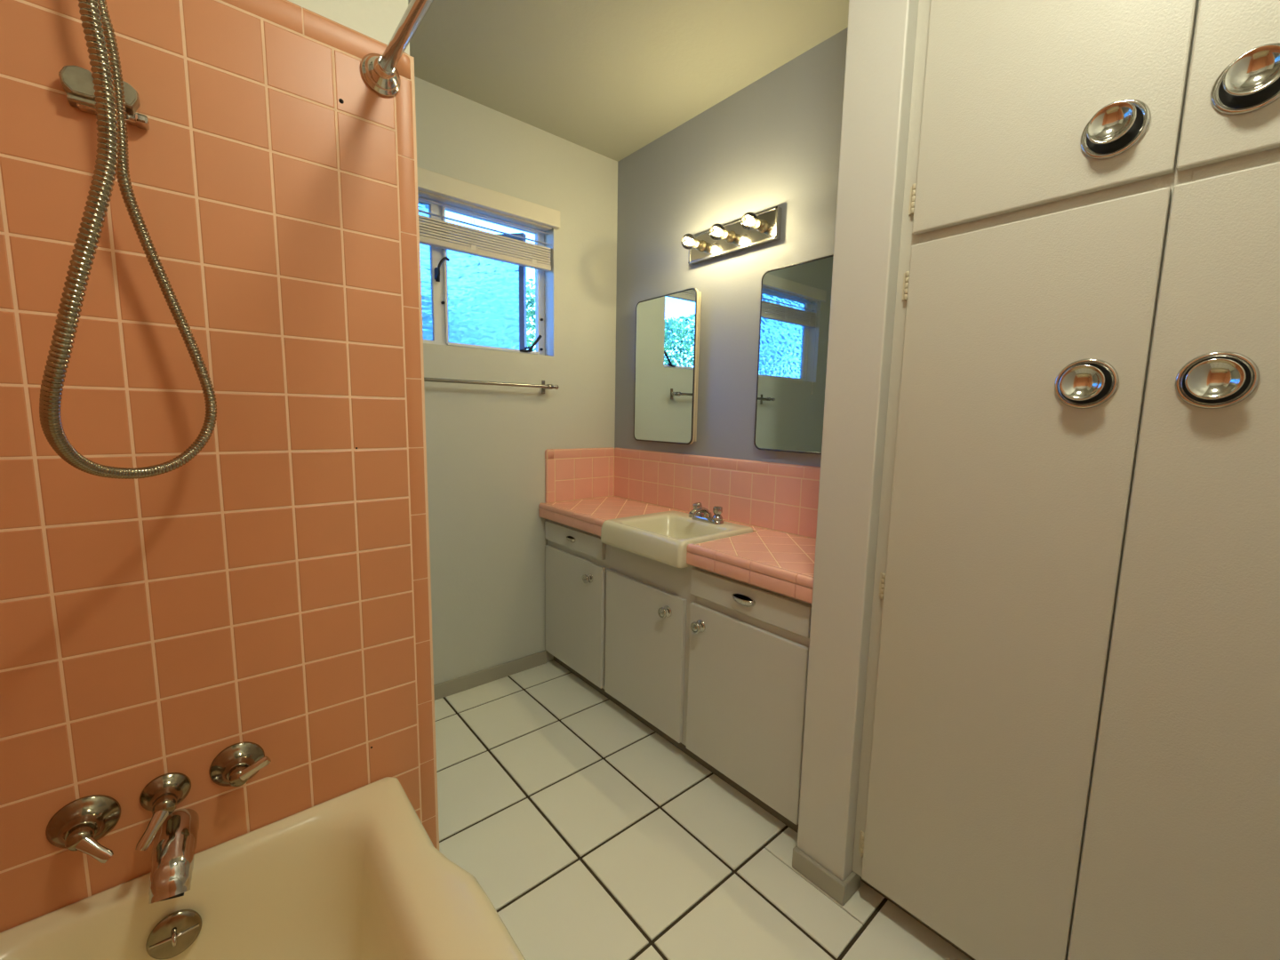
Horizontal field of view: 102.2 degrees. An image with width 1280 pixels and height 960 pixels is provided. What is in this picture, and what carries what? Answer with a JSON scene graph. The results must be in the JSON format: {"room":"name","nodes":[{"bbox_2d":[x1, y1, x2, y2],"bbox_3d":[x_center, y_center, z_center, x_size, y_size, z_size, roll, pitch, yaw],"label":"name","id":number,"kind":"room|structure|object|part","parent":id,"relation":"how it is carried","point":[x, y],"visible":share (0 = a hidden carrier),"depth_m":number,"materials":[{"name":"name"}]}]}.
{"room":"bathroom","nodes":[
{"label":"bathroom","id":0,"kind":"room"},
{"bbox_2d":[0,0,439,932],"bbox_3d":[-0.828,-0.139,0.955,0.800,2.448,0.126,-5,9,-40],"label":"wall partition","id":1,"kind":"structure","parent":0,"point":[270,588],"depth_m":0.93,"materials":[{"name":"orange tile"}]},
{"bbox_2d":[45,794,120,863],"bbox_3d":[-0.915,0.582,0.845,0.088,0.088,0.083,-5,9,-40],"label":"tap","id":2,"kind":"object","parent":1,"relation":"attached to","point":[79,824],"visible":1,"depth_m":0.85,"materials":[{"name":"silver metal"}]},
{"bbox_3d":[-0.891,0.597,0.840,0.061,0.053,0.017,0,7,-6],"label":"lever","id":3,"kind":"part","parent":2,"relation":"part of","materials":[{"name":"silver metal"}]},
{"bbox_2d":[58,65,149,129],"bbox_3d":[-0.822,-0.590,0.795,0.094,0.059,0.030,-5,9,-40],"label":"bracket","id":4,"kind":"object","parent":1,"relation":"attached to","point":[76,81],"visible":0.7,"depth_m":0.78,"materials":[{"name":"grey metal"}]},
{"bbox_2d":[135,772,191,850],"bbox_3d":[-0.839,0.579,0.910,0.073,0.083,0.083,-5,9,-40],"label":"tap","id":5,"kind":"object","parent":1,"relation":"attached to","point":[161,796],"visible":1,"depth_m":0.92,"materials":[{"name":"silver metal"}]},
{"bbox_3d":[-0.834,0.592,0.888,0.017,0.062,0.060,3,7,13],"label":"lever","id":6,"kind":"part","parent":5,"relation":"part of","materials":[{"name":"silver metal"}]},
{"bbox_2d":[148,808,199,903],"bbox_3d":[-0.815,0.658,0.905,0.066,0.084,0.141,-5,9,-40],"label":"tub spout","id":7,"kind":"object","parent":1,"relation":"attached to","point":[174,844],"visible":0.96,"depth_m":0.88,"materials":[{"name":"silver metal"}]},
{"bbox_2d":[156,892,183,902],"bbox_3d":[-0.785,0.696,0.862,0.038,0.018,0.022,-2,8,-23],"label":"outlet","id":8,"kind":"object","parent":7,"relation":"attached to","point":[160,896],"depth_m":0.85,"materials":[{"name":"metal"}]},
{"bbox_2d":[208,741,271,786],"bbox_3d":[-0.761,0.556,0.984,0.091,0.086,0.068,-5,9,-40],"label":"tap","id":9,"kind":"object","parent":1,"relation":"attached to","point":[236,764],"visible":1,"depth_m":0.98,"materials":[{"name":"silver metal"}]},
{"bbox_3d":[-0.734,0.549,0.975,0.063,0.044,0.015,-2,8,-25],"label":"lever","id":10,"kind":"part","parent":9,"relation":"part of","materials":[{"name":"silver metal"}]},
{"bbox_2d":[360,0,433,96],"bbox_3d":[-0.028,-0.732,0.462,0.074,0.074,1.528,-5,9,-40],"label":"shower rod","id":11,"kind":"object","parent":1,"relation":"attached to","point":[380,72],"visible":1,"depth_m":0.98,"materials":[{"name":"silver metal"}]},
{"bbox_3d":[-0.024,-0.731,0.458,0.025,0.025,1.481,-5,9,-40],"label":"rod","id":12,"kind":"part","parent":11,"relation":"part of","materials":[{"name":"silver metal"}]},
{"bbox_3d":[-0.669,-1.005,0.597,0.087,0.245,0.468,-5,9,-40],"label":"shower","id":13,"kind":"object","parent":1,"relation":"attached to","visible":0},
{"bbox_2d":[39,0,216,479],"bbox_3d":[-0.668,-0.465,0.649,0.112,0.945,0.387,-3,8,-28],"label":"shower hose","id":14,"kind":"object","parent":13,"relation":"hanging from","point":[112,156],"visible":1,"depth_m":0.54,"materials":[{"name":"silver metal"}]},
{"bbox_2d":[414,76,617,685],"bbox_3d":[-0.950,-0.278,2.056,2.250,2.448,0.118,-5,9,-40],"label":"wall","id":15,"kind":"structure","parent":0,"point":[487,444],"depth_m":2.31,"materials":[{"name":"grey paint"}]},
{"bbox_2d":[418,196,544,355],"bbox_3d":[-1.130,-0.843,2.102,1.468,0.577,0.462,-5,9,-40],"label":"window","id":16,"kind":"structure","parent":15,"relation":"in","point":[468,300],"depth_m":2.45,"materials":[{"name":"glass"}]},
{"bbox_3d":[-1.199,-0.813,1.820,0.905,0.534,0.004,-5,9,-40],"label":"pane","id":17,"kind":"part","parent":16,"relation":"part of","materials":[{"name":"clear glass"}]},
{"bbox_3d":[-0.805,-0.855,2.103,0.055,0.100,0.045,-5,9,-40],"label":"latch handle","id":18,"kind":"part","parent":16,"relation":"part of","materials":[{"name":"black metal"}]},
{"bbox_3d":[-0.756,-0.873,2.486,0.387,0.529,0.004,3,7,11],"label":"pane","id":19,"kind":"part","parent":16,"relation":"part of","materials":[{"name":"clear glass"}]},
{"bbox_2d":[416,166,559,271],"bbox_3d":[-0.963,-0.799,1.906,1.505,0.728,0.082,-5,9,-40],"label":"window blind","id":20,"kind":"object","parent":16,"relation":"attached to","point":[431,185],"visible":0.33,"depth_m":2.13,"materials":[{"name":"beige plastic"}]},
{"bbox_3d":[-0.685,-1.030,2.119,0.022,0.165,0.005,-5,9,-40],"label":"ladder cord","id":21,"kind":"part","parent":20,"relation":"part of","materials":[{"name":"white fabric"}]},
{"bbox_3d":[-0.971,-0.925,1.910,1.454,0.024,0.032,-5,9,-40],"label":"rail","id":22,"kind":"part","parent":20,"relation":"part of","materials":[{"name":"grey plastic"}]},
{"bbox_3d":[-0.472,-1.048,2.299,0.022,0.165,0.005,-5,9,-40],"label":"ladder cord","id":23,"kind":"part","parent":20,"relation":"part of","materials":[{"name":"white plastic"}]},
{"bbox_3d":[-0.756,-0.877,2.486,0.435,0.565,0.028,3,7,11],"label":"sash","id":24,"kind":"part","parent":16,"relation":"part of","materials":[{"name":"grey metal"}]},
{"bbox_3d":[-0.503,-0.631,2.385,0.105,0.084,0.021,-3,8,-29],"label":"operator lever","id":25,"kind":"part","parent":16,"relation":"part of","materials":[{"name":"black metal"}]},
{"bbox_2d":[433,649,546,700],"bbox_3d":[-1.087,0.924,2.022,1.640,0.066,0.012,-5,9,-40],"label":"baseboard","id":26,"kind":"structure","parent":15,"relation":"attached to","point":[444,689],"depth_m":2.35,"materials":[{"name":"beige paint"}]},
{"bbox_2d":[424,377,559,393],"bbox_3d":[-0.733,-0.399,2.100,0.895,0.062,0.072,-5,9,-40],"label":"towel bar","id":27,"kind":"object","parent":15,"relation":"attached to","point":[542,386],"visible":0.53,"depth_m":2.17,"materials":[{"name":"silver metal"}]},
{"bbox_3d":[-0.425,-0.425,2.359,0.026,0.062,0.072,-5,9,-40],"label":"post","id":28,"kind":"part","parent":27,"relation":"part of","materials":[{"name":"silver metal"}]},
{"bbox_2d":[408,0,849,161],"bbox_3d":[-0.096,-1.407,0.929,2.250,0.100,2.690,-5,9,-40],"label":"ceiling","id":29,"kind":"structure","parent":0,"point":[608,78],"depth_m":1.77,"materials":[{"name":"grey paint"}]},
{"bbox_2d":[434,659,971,959],"bbox_3d":[-0.137,1.123,1.235,2.250,0.100,2.670,-5,9,-40],"label":"floor","id":30,"kind":"structure","parent":0,"point":[590,835],"depth_m":1.47,"materials":[{"name":"white tile"}]},
{"bbox_2d":[0,776,525,959],"bbox_3d":[-0.327,0.975,0.446,0.736,0.382,1.526,-5,9,-40],"label":"bathtub","id":31,"kind":"object","parent":30,"relation":"on","point":[356,874],"visible":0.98,"depth_m":0.98,"materials":[{"name":"beige ceramic"}]},
{"bbox_3d":[-0.833,0.813,0.925,0.075,0.074,0.023,-5,9,-40],"label":"overflow plate","id":32,"kind":"part","parent":31,"relation":"part of","materials":[{"name":"silver metal"}]},
{"bbox_3d":[-0.823,0.817,0.913,0.066,0.038,0.022,-5,9,-40],"label":"trip lever","id":33,"kind":"part","parent":31,"relation":"part of","materials":[{"name":"silver metal"}]},
{"bbox_2d":[544,519,811,832],"bbox_3d":[0.149,0.602,2.081,0.448,0.737,1.447,-5,9,-40],"label":"vanity cabinet","id":34,"kind":"object","parent":30,"relation":"on","point":[715,665],"visible":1,"depth_m":1.75,"materials":[{"name":"grey paint"}]},
{"bbox_3d":[-0.310,0.262,2.277,0.020,0.028,0.066,-5,9,-40],"label":"cup pull","id":35,"kind":"part","parent":34,"relation":"part of","materials":[{"name":"silver metal"}]},
{"bbox_3d":[-0.297,0.262,2.291,0.017,0.088,0.462,-5,9,-40],"label":"drawer","id":36,"kind":"part","parent":34,"relation":"part of","materials":[{"name":"grey paint"}]},
{"bbox_3d":[-0.303,0.598,2.332,0.017,0.527,0.462,-5,9,-40],"label":"door","id":37,"kind":"part","parent":34,"relation":"part of","materials":[{"name":"grey paint"}]},
{"bbox_3d":[-0.224,0.416,2.181,0.032,0.041,0.041,-5,9,-40],"label":"knob","id":38,"kind":"part","parent":34,"relation":"part of","materials":[{"name":"silver metal"}]},
{"bbox_3d":[0.006,0.648,1.970,0.017,0.527,0.444,-5,9,-40],"label":"door","id":39,"kind":"part","parent":34,"relation":"part of","materials":[{"name":"grey paint"}]},
{"bbox_3d":[0.085,0.467,1.820,0.032,0.041,0.041,-5,9,-40],"label":"knob","id":40,"kind":"part","parent":34,"relation":"part of","materials":[{"name":"silver metal"}]},
{"bbox_2d":[538,496,815,603],"bbox_3d":[0.160,0.203,2.035,0.445,0.067,1.449,-5,9,-40],"label":"countertop","id":41,"kind":"structure","parent":34,"relation":"on","point":[781,563],"depth_m":1.68,"materials":[{"name":"pink tile"}]},
{"bbox_2d":[600,510,752,567],"bbox_3d":[0.137,0.232,1.985,0.398,0.129,0.447,-5,9,-40],"label":"sink","id":42,"kind":"object","parent":41,"relation":"in","point":[663,537],"visible":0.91,"depth_m":1.93,"materials":[{"name":"beige ceramic"}]},
{"bbox_2d":[688,502,723,524],"bbox_3d":[0.240,0.132,2.019,0.124,0.068,0.148,-5,9,-40],"label":"sink faucet","id":43,"kind":"object","parent":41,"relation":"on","point":[697,513],"visible":1,"depth_m":2.00,"materials":[{"name":"silver metal"}]},
{"bbox_3d":[0.234,0.116,2.079,0.045,0.052,0.042,-5,9,-40],"label":"handle","id":44,"kind":"part","parent":43,"relation":"part of","materials":[{"name":"silver metal"}]},
{"bbox_3d":[0.232,0.126,2.016,0.108,0.041,0.026,-4,9,-36],"label":"spout","id":45,"kind":"part","parent":43,"relation":"part of","materials":[{"name":"silver metal"}]},
{"bbox_3d":[0.302,0.128,2.003,0.041,0.051,0.041,-5,9,-40],"label":"handle","id":46,"kind":"part","parent":43,"relation":"part of","materials":[{"name":"silver metal"}]},
{"bbox_3d":[0.189,0.483,1.699,0.032,0.041,0.041,-5,9,-40],"label":"knob","id":47,"kind":"part","parent":34,"relation":"part of","materials":[{"name":"silver metal"}]},
{"bbox_3d":[0.305,0.364,1.554,0.025,0.034,0.084,-5,9,-40],"label":"cup pull","id":48,"kind":"part","parent":34,"relation":"part of","materials":[{"name":"silver metal"}]},
{"bbox_3d":[0.314,0.699,1.611,0.017,0.527,0.444,-5,9,-40],"label":"door","id":49,"kind":"part","parent":34,"relation":"part of","materials":[{"name":"grey paint"}]},
{"bbox_3d":[0.320,0.363,1.569,0.017,0.088,0.444,-5,9,-40],"label":"drawer","id":50,"kind":"part","parent":34,"relation":"part of","materials":[{"name":"grey paint"}]},
{"bbox_2d":[851,0,1279,959],"bbox_3d":[0.997,-0.108,0.983,0.476,2.448,0.880,-5,9,-40],"label":"closet","id":51,"kind":"object","parent":30,"relation":"on","point":[1070,743],"visible":1,"depth_m":0.92,"materials":[{"name":"grey paint"}]},
{"bbox_3d":[0.705,0.269,1.065,0.018,1.524,0.394,-5,9,-40],"label":"door","id":52,"kind":"part","parent":51,"relation":"part of","materials":[{"name":"grey paint"}]},
{"bbox_3d":[0.727,-0.900,0.920,0.018,0.785,0.394,-5,9,-40],"label":"door","id":53,"kind":"part","parent":51,"relation":"part of","materials":[{"name":"grey paint"}]},
{"bbox_3d":[0.773,-0.169,0.900,0.035,0.088,0.088,-5,9,-40],"label":"dish pull","id":54,"kind":"part","parent":51,"relation":"part of","materials":[{"name":"silver metal"}]},
{"bbox_3d":[0.778,-0.583,0.851,0.035,0.088,0.088,-5,9,-40],"label":"dish pull","id":55,"kind":"part","parent":51,"relation":"part of","materials":[{"name":"silver metal"}]},
{"bbox_3d":[0.962,0.311,0.765,0.018,1.524,0.394,-5,9,-40],"label":"door","id":56,"kind":"part","parent":51,"relation":"part of","materials":[{"name":"grey paint"}]},
{"bbox_3d":[0.872,-0.152,0.783,0.035,0.088,0.088,-5,9,-40],"label":"dish pull","id":57,"kind":"part","parent":51,"relation":"part of","materials":[{"name":"silver metal"}]},
{"bbox_3d":[0.984,-0.858,0.620,0.018,0.785,0.394,-5,9,-40],"label":"door","id":58,"kind":"part","parent":51,"relation":"part of","materials":[{"name":"grey paint"}]},
{"bbox_3d":[0.876,-0.577,0.735,0.035,0.088,0.088,-5,9,-40],"label":"dish pull","id":59,"kind":"part","parent":51,"relation":"part of","materials":[{"name":"silver metal"}]},
{"bbox_2d":[614,27,847,605],"bbox_3d":[0.707,-0.211,1.770,0.100,2.448,2.470,-5,9,-40],"label":"wall","id":60,"kind":"structure","parent":0,"point":[774,141],"depth_m":2.04,"materials":[{"name":"grey paint"}]},
{"bbox_2d":[633,288,701,444],"bbox_3d":[0.111,-0.496,2.336,0.042,0.653,0.409,-5,9,-40],"label":"medicine cabinet","id":61,"kind":"object","parent":60,"relation":"attached to","point":[668,326],"visible":1,"depth_m":2.30,"materials":[{"name":"silver mirror"}]},
{"bbox_2d":[544,447,820,539],"bbox_3d":[0.176,0.046,2.027,0.411,0.256,1.450,-5,9,-40],"label":"tile backsplash","id":62,"kind":"structure","parent":60,"relation":"attached to","point":[780,497],"depth_m":2.25,"materials":[{"name":"pink tile"}]},
{"bbox_2d":[680,206,782,264],"bbox_3d":[0.316,-0.939,1.977,0.134,0.110,0.438,-5,9,-40],"label":"vanity light bar","id":63,"kind":"object","parent":60,"relation":"attached to","point":[764,227],"visible":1,"depth_m":1.97,"materials":[{"name":"silver metal"}]},
{"bbox_2d":[680,233,706,251],"bbox_3d":[0.213,-0.953,2.077,0.109,0.058,0.058,-5,9,-40],"label":"bulb","id":64,"kind":"object","parent":63,"relation":"attached to","point":[699,244],"depth_m":2.09,"materials":[{"name":"white glass"}]},
{"bbox_2d":[709,223,735,242],"bbox_3d":[0.310,-0.937,1.964,0.109,0.058,0.058,-5,9,-40],"label":"bulb","id":65,"kind":"object","parent":63,"relation":"attached to","point":[727,235],"depth_m":1.97,"materials":[{"name":"white glass"}]},
{"bbox_2d":[741,211,767,232],"bbox_3d":[0.407,-0.921,1.850,0.109,0.058,0.058,-5,9,-40],"label":"bulb","id":66,"kind":"object","parent":63,"relation":"attached to","point":[760,222],"depth_m":1.86,"materials":[{"name":"white glass"}]},
{"bbox_2d":[753,254,833,454],"bbox_3d":[0.582,-0.420,1.791,0.035,0.653,0.409,-5,9,-40],"label":"mirror","id":67,"kind":"object","parent":60,"relation":"attached to","point":[795,305],"visible":0.49,"depth_m":1.82,"materials":[{"name":"silver mirror"}]},
{"bbox_2d":[796,0,919,880],"bbox_3d":[0.673,-0.163,1.371,0.470,2.448,0.136,-5,9,-40],"label":"wall pillar","id":68,"kind":"structure","parent":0,"point":[882,34],"depth_m":1.21,"materials":[{"name":"grey paint"}]},
{"bbox_2d":[792,846,860,905],"bbox_3d":[0.498,1.037,1.383,0.089,0.058,0.151,-5,9,-40],"label":"baseboard","id":69,"kind":"structure","parent":68,"relation":"attached to","point":[840,891],"depth_m":1.34,"materials":[{"name":"beige paint"}]},
{"label":"outside","id":70,"kind":"structure","parent":0,"visible":0},
{"bbox_3d":[-6.245,0.433,6.891,14.000,0.250,13.880,-5,9,-40],"label":"ground","id":71,"kind":"structure","parent":70,"visible":0},
{"bbox_2d":[526,278,535,351],"bbox_3d":[-2.425,-0.308,3.063,4.256,2.312,1.001,-5,9,-40],"label":"hedge","id":72,"kind":"object","parent":71,"relation":"on","point":[529,313],"visible":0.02,"depth_m":4.14,"materials":[{"name":"green plant"}]}
]}

